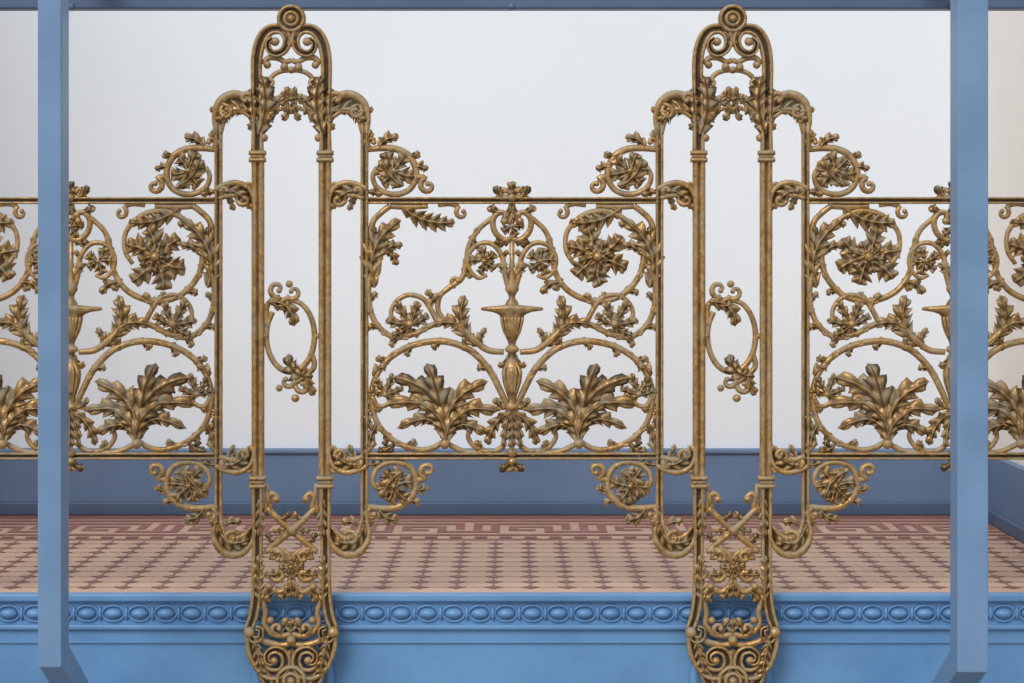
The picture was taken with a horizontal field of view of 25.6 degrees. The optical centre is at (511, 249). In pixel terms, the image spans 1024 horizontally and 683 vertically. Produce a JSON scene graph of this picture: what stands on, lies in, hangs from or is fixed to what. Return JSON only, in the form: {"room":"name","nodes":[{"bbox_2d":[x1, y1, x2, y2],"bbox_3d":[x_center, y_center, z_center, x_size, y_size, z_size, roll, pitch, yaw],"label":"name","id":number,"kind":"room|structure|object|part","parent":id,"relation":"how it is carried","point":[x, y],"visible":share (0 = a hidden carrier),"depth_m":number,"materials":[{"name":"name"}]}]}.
{"room":"balcony","nodes":[
{"label":"balcony","id":0,"kind":"room"},
{"bbox_2d":[0,11,949,447],"bbox_3d":[-0.332,-0.547,5.960,3.336,2.720,0.120,0,0,0],"label":"wall","id":1,"kind":"structure","parent":0,"point":[537,100],"depth_m":5.90,"materials":[{"name":"white paint"}]},
{"bbox_2d":[0,454,949,514],"bbox_3d":[-0.332,0.607,5.884,3.136,0.172,0.032,0,0,0],"label":"baseboard","id":2,"kind":"structure","parent":1,"relation":"attached to","point":[104,487],"depth_m":5.88,"materials":[{"name":"blue paint"}]},
{"bbox_2d":[0,448,949,453],"bbox_3d":[-0.332,0.526,5.886,3.136,0.014,0.028,0,0,0],"label":"bead","id":3,"kind":"object","parent":1,"relation":"attached to","point":[225,450],"visible":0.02,"depth_m":5.87,"materials":[{"name":"blue paint"}]},
{"bbox_2d":[0,515,1023,591],"bbox_3d":[-0.250,0.753,5.280,3.300,0.120,1.440,0,0,0],"label":"floor","id":4,"kind":"structure","parent":0,"point":[476,569],"depth_m":4.97,"materials":[{"name":"beige tile"}]},
{"bbox_2d":[0,516,1016,539],"bbox_3d":[-0.332,0.692,5.615,3.136,0.001,0.490,0,0,0],"label":"floor border","id":5,"kind":"object","parent":4,"relation":"on","point":[495,527],"visible":0.72,"depth_m":5.67,"materials":[{"name":"tile"}]},
{"bbox_2d":[0,592,1023,682],"bbox_3d":[-0.200,1.003,4.579,3.400,0.620,0.123,0,0,0],"label":"fascia","id":6,"kind":"object","parent":4,"relation":"attached to","point":[115,637],"visible":0.91,"depth_m":4.54,"materials":[{"name":"blue paint"}]},
{"bbox_2d":[38,0,88,682],"bbox_3d":[-0.833,0.224,4.297,0.043,1.559,0.494,0,0,0],"label":"steel post","id":7,"kind":"object","parent":6,"relation":"attached to","point":[57,661],"visible":1,"depth_m":4.05,"materials":[{"name":"metal"}]},
{"bbox_2d":[0,4,1023,682],"bbox_3d":[0.000,0.208,4.495,2.984,1.398,0.046,0,0,0],"label":"iron railing","id":8,"kind":"object","parent":6,"relation":"attached to","point":[888,409],"visible":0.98,"depth_m":4.49,"materials":[{"name":"gold metal"}]},
{"bbox_3d":[-0.882,0.156,4.495,0.608,0.798,0.046,0,0,0],"label":"scrollwork panel","id":9,"kind":"part","parent":8,"relation":"part of","materials":[{"name":"gold metal"}]},
{"bbox_2d":[0,0,1023,10],"bbox_3d":[-0.200,-0.513,4.534,3.400,0.062,0.053,0,0,0],"label":"beam","id":10,"kind":"structure","parent":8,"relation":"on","point":[5,5],"depth_m":4.51,"materials":[{"name":"paint"}]},
{"bbox_3d":[0.000,0.156,4.495,0.612,0.797,0.046,0,0,0],"label":"scrollwork panel","id":11,"kind":"part","parent":8,"relation":"part of","materials":[{"name":"gold metal"}]},
{"bbox_3d":[0.882,0.156,4.495,0.608,0.798,0.046,0,0,0],"label":"scrollwork panel","id":12,"kind":"part","parent":8,"relation":"part of","materials":[{"name":"gold metal"}]},
{"bbox_2d":[932,0,987,682],"bbox_3d":[0.830,0.224,4.297,0.056,1.559,0.494,0,0,0],"label":"steel post","id":13,"kind":"object","parent":6,"relation":"attached to","point":[966,661],"visible":1,"depth_m":4.05,"materials":[{"name":"metal"}]},
{"bbox_2d":[0,541,1023,588],"bbox_3d":[-0.342,0.692,4.977,3.088,0.001,0.760,0,0,0],"label":"field","id":14,"kind":"object","parent":4,"relation":"on","point":[431,543],"visible":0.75,"depth_m":4.93,"materials":[{"name":"beige tile"}]},
{"bbox_2d":[988,11,1023,465],"bbox_3d":[1.286,-0.607,5.235,0.100,2.600,1.330,0,0,0],"label":"wall","id":15,"kind":"structure","parent":0,"point":[1005,28],"depth_m":5.65,"materials":[{"name":"beige paint"}]},
{"bbox_2d":[988,460,1023,525],"bbox_3d":[1.226,0.592,5.225,0.020,0.142,1.290,0,0,0],"label":"baseboard","id":16,"kind":"structure","parent":15,"relation":"attached to","point":[1005,477],"depth_m":5.53,"materials":[{"name":"blue paint"}]},
{"bbox_2d":[988,507,1023,542],"bbox_3d":[1.220,0.675,5.225,0.032,0.036,1.290,0,0,0],"label":"skirt foot","id":17,"kind":"object","parent":15,"relation":"attached to","point":[1015,530],"visible":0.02,"depth_m":5.49,"materials":[{"name":"blue paint"}]}
]}

